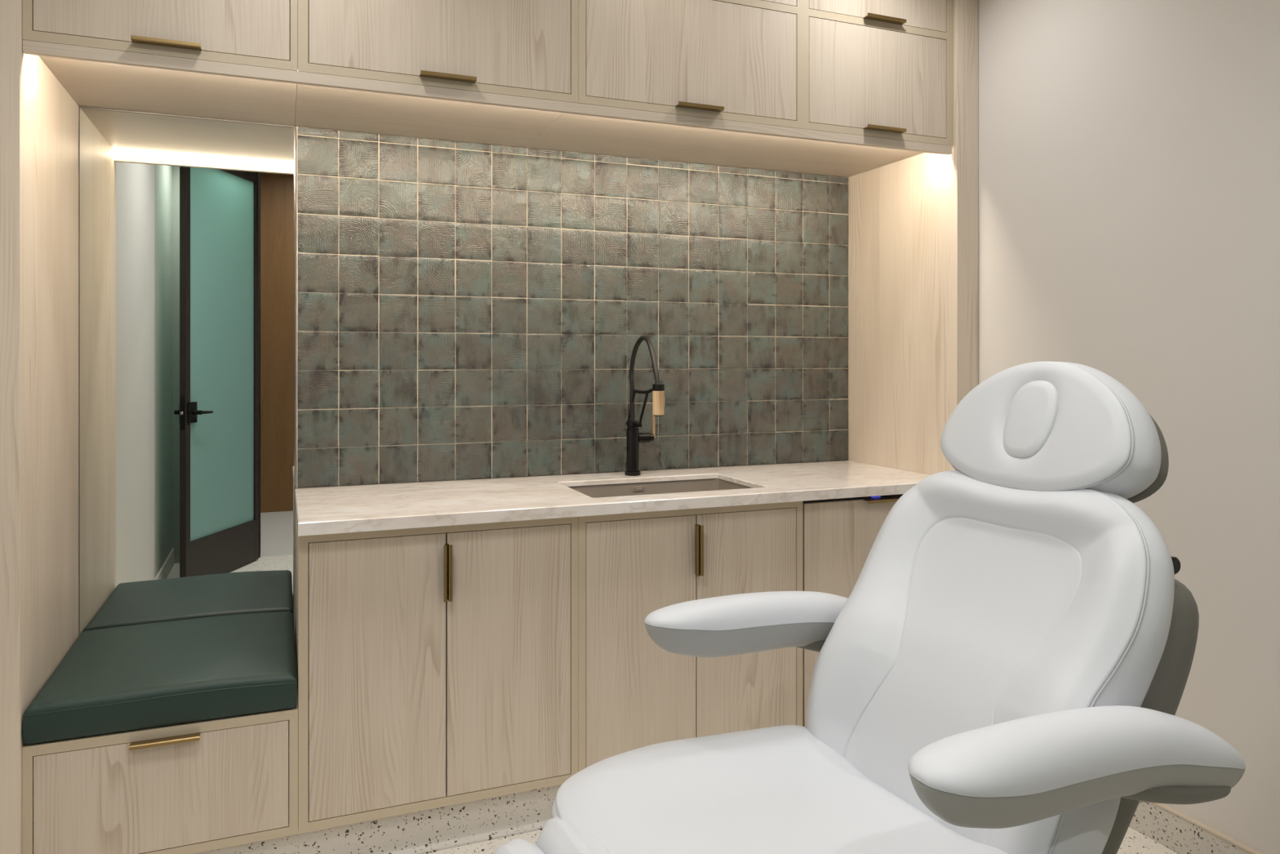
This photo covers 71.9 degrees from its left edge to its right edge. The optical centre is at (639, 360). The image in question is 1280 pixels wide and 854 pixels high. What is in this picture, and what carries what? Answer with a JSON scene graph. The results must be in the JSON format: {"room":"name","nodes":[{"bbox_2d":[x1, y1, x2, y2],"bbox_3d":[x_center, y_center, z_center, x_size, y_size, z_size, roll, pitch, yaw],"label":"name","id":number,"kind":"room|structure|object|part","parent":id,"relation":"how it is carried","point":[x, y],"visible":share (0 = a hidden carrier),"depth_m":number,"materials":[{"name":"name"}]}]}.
{"room":"spa treatment room","nodes":[
{"label":"spa treatment room","id":0,"kind":"room"},
{"bbox_2d":[79,106,844,642],"bbox_3d":[-0.439,-0.043,3.273,2.992,2.827,0.108,0,0,-22],"label":"wall","id":1,"kind":"structure","parent":0,"point":[85,106],"depth_m":2.93,"materials":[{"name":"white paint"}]},
{"bbox_2d":[22,0,297,125],"bbox_3d":[-1.301,-1.107,2.499,0.611,0.685,0.656,0,0,-22],"label":"upper cabinet","id":2,"kind":"object","parent":1,"relation":"attached to","point":[253,33],"visible":1,"depth_m":2.30,"materials":[{"name":"brown wood"}]},
{"bbox_3d":[-1.192,-1.107,2.228,0.611,0.685,0.020,0,0,-22],"label":"frame","id":3,"kind":"part","parent":2,"relation":"part of","materials":[{"name":"beige wood"}]},
{"bbox_3d":[-1.191,-0.964,2.229,0.570,0.349,0.019,0,0,-22],"label":"door","id":4,"kind":"part","parent":2,"relation":"part of","materials":[{"name":"brown wood"}]},
{"bbox_3d":[-1.183,-0.792,2.209,0.154,0.010,0.030,0,0,-22],"label":"handle","id":5,"kind":"part","parent":2,"relation":"part of","materials":[{"name":"gold metal"}]},
{"bbox_2d":[79,106,295,634],"bbox_3d":[-1.424,0.074,2.806,0.612,1.694,0.011,0,0,-22],"label":"wall mirror","id":6,"kind":"object","parent":1,"relation":"attached to","point":[188,223],"visible":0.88,"depth_m":2.80,"materials":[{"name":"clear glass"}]},
{"bbox_2d":[294,0,577,146],"bbox_3d":[-0.657,-1.107,2.760,0.777,0.685,0.656,0,0,-22],"label":"upper cabinet","id":7,"kind":"object","parent":1,"relation":"attached to","point":[524,48],"visible":0.99,"depth_m":2.54,"materials":[{"name":"brown wood"}]},
{"bbox_3d":[-0.547,-1.107,2.489,0.777,0.685,0.020,0,0,-22],"label":"frame","id":8,"kind":"part","parent":7,"relation":"part of","materials":[{"name":"beige wood"}]},
{"bbox_3d":[-0.546,-0.964,2.490,0.726,0.349,0.019,0,0,-22],"label":"door","id":9,"kind":"part","parent":7,"relation":"part of","materials":[{"name":"brown wood"}]},
{"bbox_3d":[-0.537,-0.792,2.471,0.155,0.010,0.030,0,0,-22],"label":"handle","id":10,"kind":"part","parent":7,"relation":"part of","materials":[{"name":"gold metal"}]},
{"bbox_2d":[296,126,848,488],"bbox_3d":[-0.128,-0.175,3.333,2.176,1.196,0.012,0,0,-22],"label":"tile backsplash","id":11,"kind":"structure","parent":1,"relation":"attached to","point":[465,310],"depth_m":3.25,"materials":[{"name":"grey tile"}]},
{"bbox_2d":[524,0,953,177],"bbox_3d":[0.354,-1.107,3.169,1.404,0.685,0.656,0,0,-22],"label":"upper cabinet","id":12,"kind":"object","parent":1,"relation":"attached to","point":[881,68],"visible":0.98,"depth_m":2.94,"materials":[{"name":"brown wood"}]},
{"bbox_2d":[22,39,951,155],"bbox_3d":[-0.183,-0.750,2.635,2.787,0.029,0.018,0,0,-22],"label":"valance","id":13,"kind":"object","parent":12,"relation":"attached to","point":[29,47],"visible":1,"depth_m":2.48,"materials":[{"name":"brown wood"}]},
{"bbox_3d":[0.174,-0.964,2.781,0.729,0.349,0.019,0,0,-22],"label":"door","id":14,"kind":"part","parent":12,"relation":"part of","materials":[{"name":"brown wood"}]},
{"bbox_3d":[0.187,-0.792,2.763,0.157,0.010,0.030,0,0,-22],"label":"handle","id":15,"kind":"part","parent":12,"relation":"part of","materials":[{"name":"gold metal"}]},
{"bbox_3d":[0.174,-1.295,2.781,0.729,0.258,0.019,0,0,-22],"label":"door","id":16,"kind":"part","parent":12,"relation":"part of","materials":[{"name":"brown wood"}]},
{"bbox_3d":[0.821,-1.295,3.043,0.569,0.258,0.019,0,0,-22],"label":"door","id":17,"kind":"part","parent":12,"relation":"part of","materials":[{"name":"brown wood"}]},
{"bbox_3d":[0.821,-0.964,3.043,0.569,0.349,0.019,0,0,-22],"label":"door","id":18,"kind":"part","parent":12,"relation":"part of","materials":[{"name":"brown wood"}]},
{"bbox_3d":[0.839,-0.792,3.027,0.160,0.010,0.030,0,0,-22],"label":"handle","id":19,"kind":"part","parent":12,"relation":"part of","materials":[{"name":"gold metal"}]},
{"bbox_3d":[0.839,-1.169,3.027,0.160,0.010,0.030,0,0,-22],"label":"handle","id":20,"kind":"part","parent":12,"relation":"part of","materials":[{"name":"gold metal"}]},
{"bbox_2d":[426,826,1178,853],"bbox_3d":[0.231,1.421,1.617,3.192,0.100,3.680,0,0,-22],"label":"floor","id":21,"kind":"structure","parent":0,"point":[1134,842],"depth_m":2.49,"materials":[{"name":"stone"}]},
{"bbox_2d":[0,0,79,853],"bbox_3d":[-1.634,-0.042,2.373,0.098,2.825,0.659,0,0,-22],"label":"panel","id":22,"kind":"object","parent":21,"relation":"on","point":[39,118],"visible":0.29,"depth_m":2.20,"materials":[{"name":"brown wood"}]},
{"bbox_2d":[295,511,577,833],"bbox_3d":[-0.657,0.856,2.760,0.776,0.792,0.656,0,0,-22],"label":"base cabinet","id":23,"kind":"object","parent":21,"relation":"on","point":[437,667],"visible":0.86,"depth_m":2.47,"materials":[{"name":"brown wood"}]},
{"bbox_3d":[-0.715,0.856,2.421,0.360,0.739,0.019,0,0,-22],"label":"door","id":24,"kind":"part","parent":23,"relation":"part of","materials":[{"name":"brown wood"}]},
{"bbox_2d":[193,784,561,853],"bbox_3d":[-0.190,1.309,2.647,2.985,0.126,0.054,0,0,-22],"label":"baseboard","id":25,"kind":"structure","parent":23,"relation":"attached to","point":[447,827],"depth_m":2.47,"materials":[{"name":"stone"}]},
{"bbox_2d":[22,642,297,853],"bbox_3d":[-1.301,1.087,2.499,0.613,0.330,0.656,0,0,-22],"label":"storage bench","id":26,"kind":"object","parent":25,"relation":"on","point":[199,786],"visible":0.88,"depth_m":2.22,"materials":[{"name":"brown wood"}]},
{"bbox_2d":[22,611,296,744],"bbox_3d":[-1.303,0.866,2.503,0.605,0.111,0.634,0,0,-22],"label":"bench cushion","id":27,"kind":"object","parent":26,"relation":"on","point":[123,678],"visible":1,"depth_m":2.30,"materials":[{"name":"green leather"}]},
{"bbox_3d":[-1.191,1.087,2.228,0.613,0.330,0.020,0,0,-22],"label":"frame","id":28,"kind":"part","parent":26,"relation":"part of","materials":[{"name":"beige wood"}]},
{"bbox_3d":[-1.192,1.088,2.228,0.567,0.279,0.019,0,0,-22],"label":"drawer","id":29,"kind":"part","parent":26,"relation":"part of","materials":[{"name":"brown wood"}]},
{"bbox_3d":[-1.186,0.952,2.208,0.155,0.010,0.030,0,0,-22],"label":"handle","id":30,"kind":"part","parent":26,"relation":"part of","materials":[{"name":"gold metal"}]},
{"bbox_3d":[-0.545,0.594,2.467,0.010,0.157,0.030,0,0,-22],"label":"handle","id":31,"kind":"part","parent":23,"relation":"part of","materials":[{"name":"gold metal"}]},
{"bbox_3d":[-0.532,0.594,2.472,0.010,0.157,0.030,0,0,-22],"label":"handle","id":32,"kind":"part","parent":23,"relation":"part of","materials":[{"name":"gold metal"}]},
{"bbox_3d":[-0.377,0.856,2.558,0.363,0.739,0.019,0,0,-22],"label":"door","id":33,"kind":"part","parent":23,"relation":"part of","materials":[{"name":"brown wood"}]},
{"bbox_2d":[294,460,929,536],"bbox_3d":[-0.004,0.442,3.018,2.182,0.035,0.665,0,0,-22],"label":"countertop","id":34,"kind":"structure","parent":23,"relation":"on","point":[393,506],"depth_m":2.78,"materials":[{"name":"beige stone"}]},
{"bbox_2d":[624,335,665,475],"bbox_3d":[0.040,0.168,3.175,0.119,0.512,0.316,0,0,-22],"label":"faucet","id":35,"kind":"object","parent":34,"relation":"on","point":[634,437],"visible":1,"depth_m":3.24,"materials":[{"name":"black metal"}]},
{"bbox_3d":[0.006,0.166,3.178,0.013,0.152,0.285,0,0,-22],"label":"support arm","id":36,"kind":"part","parent":35,"relation":"part of","materials":[{"name":"black metal"}]},
{"bbox_3d":[0.051,0.247,3.292,0.012,0.094,0.012,0,0,-22],"label":"lever","id":37,"kind":"part","parent":35,"relation":"part of","materials":[{"name":"gold metal"}]},
{"bbox_2d":[568,478,752,497],"bbox_3d":[0.072,0.546,3.012,0.640,0.204,0.398,0,0,-22],"label":"undermount sink","id":38,"kind":"object","parent":34,"relation":"in","point":[710,484],"visible":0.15,"depth_m":3.20,"materials":[{"name":"beige"}]},
{"bbox_2d":[577,501,802,772],"bbox_3d":[0.064,0.856,3.051,0.777,0.792,0.656,0,0,-22],"label":"base cabinet","id":39,"kind":"object","parent":21,"relation":"on","point":[633,693],"visible":0.49,"depth_m":2.74,"materials":[{"name":"brown wood"}]},
{"bbox_3d":[0.004,0.856,2.712,0.362,0.739,0.019,0,0,-22],"label":"door","id":40,"kind":"part","parent":39,"relation":"part of","materials":[{"name":"brown wood"}]},
{"bbox_3d":[0.175,0.594,2.759,0.010,0.157,0.030,0,0,-22],"label":"handle","id":41,"kind":"part","parent":39,"relation":"part of","materials":[{"name":"gold metal"}]},
{"bbox_3d":[0.188,0.594,2.764,0.010,0.157,0.030,0,0,-22],"label":"handle","id":42,"kind":"part","parent":39,"relation":"part of","materials":[{"name":"gold metal"}]},
{"bbox_3d":[0.343,0.856,2.849,0.362,0.739,0.019,0,0,-22],"label":"door","id":43,"kind":"part","parent":39,"relation":"part of","materials":[{"name":"brown wood"}]},
{"bbox_2d":[802,493,903,727],"bbox_3d":[0.720,0.861,3.306,0.616,0.782,0.636,0,0,-22],"label":"base cabinet","id":44,"kind":"object","parent":21,"relation":"on","point":[839,535],"visible":0.23,"depth_m":2.97,"materials":[{"name":"brown wood"}]},
{"bbox_3d":[0.843,0.480,3.029,0.165,0.010,0.030,0,0,-22],"label":"handle","id":45,"kind":"part","parent":44,"relation":"part of","materials":[{"name":"gold metal"}]},
{"bbox_2d":[493,361,1245,853],"bbox_3d":[0.316,0.687,1.420,1.204,1.369,0.796,0,0,-27],"label":"chair","id":46,"kind":"object","parent":21,"relation":"on","point":[1005,668],"visible":1,"depth_m":1.47,"materials":[{"name":"white leather"}]},
{"bbox_3d":[0.290,0.529,1.794,0.621,0.131,0.106,0,0,-27],"label":"armrest","id":47,"kind":"part","parent":46,"relation":"part of","materials":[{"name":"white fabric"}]},
{"bbox_3d":[0.222,0.752,1.372,0.614,0.114,0.664,0,0,-27],"label":"seat","id":48,"kind":"part","parent":46,"relation":"part of","materials":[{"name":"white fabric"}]},
{"bbox_3d":[0.588,0.520,1.559,0.352,0.608,0.597,0,0,-27],"label":"backrest","id":49,"kind":"part","parent":46,"relation":"part of","materials":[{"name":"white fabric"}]},
{"bbox_3d":[0.603,0.529,1.179,0.621,0.131,0.106,0,0,-27],"label":"armrest","id":50,"kind":"part","parent":46,"relation":"part of","materials":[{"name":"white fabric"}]},
{"bbox_3d":[0.799,0.153,1.666,0.119,0.236,0.410,0,0,-27],"label":"headrest plate","id":51,"kind":"part","parent":46,"relation":"part of","materials":[{"name":"grey plastic"}]},
{"bbox_3d":[0.848,0.328,1.414,0.028,0.028,0.022,0,0,-27],"label":"release knob","id":52,"kind":"part","parent":46,"relation":"part of","materials":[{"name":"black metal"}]},
{"bbox_2d":[848,0,977,475],"bbox_3d":[1.047,-0.042,3.458,0.095,2.825,0.659,0,0,-22],"label":"panel","id":53,"kind":"object","parent":21,"relation":"on","point":[913,221],"visible":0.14,"depth_m":3.33,"materials":[{"name":"brown wood"}]},
{"bbox_2d":[977,0,1279,853],"bbox_3d":[1.664,-0.043,2.197,0.100,2.827,3.680,0,0,-22],"label":"wall","id":54,"kind":"structure","parent":0,"point":[1129,150],"depth_m":2.46,"materials":[{"name":"white paint"}]},
{"bbox_2d":[1128,800,1251,853],"bbox_3d":[1.759,1.319,1.821,0.015,0.105,2.911,0,0,-22],"label":"baseboard","id":55,"kind":"structure","parent":54,"relation":"attached to","point":[1167,828],"depth_m":2.46,"materials":[{"name":"stone"}]},
{"bbox_2d":[1151,802,1262,853],"bbox_3d":[1.758,1.262,1.819,0.018,0.008,2.910,0,0,-22],"label":"trim","id":56,"kind":"structure","parent":54,"relation":"attached to","point":[1182,815],"depth_m":2.37,"materials":[{"name":"beige"}]}
]}

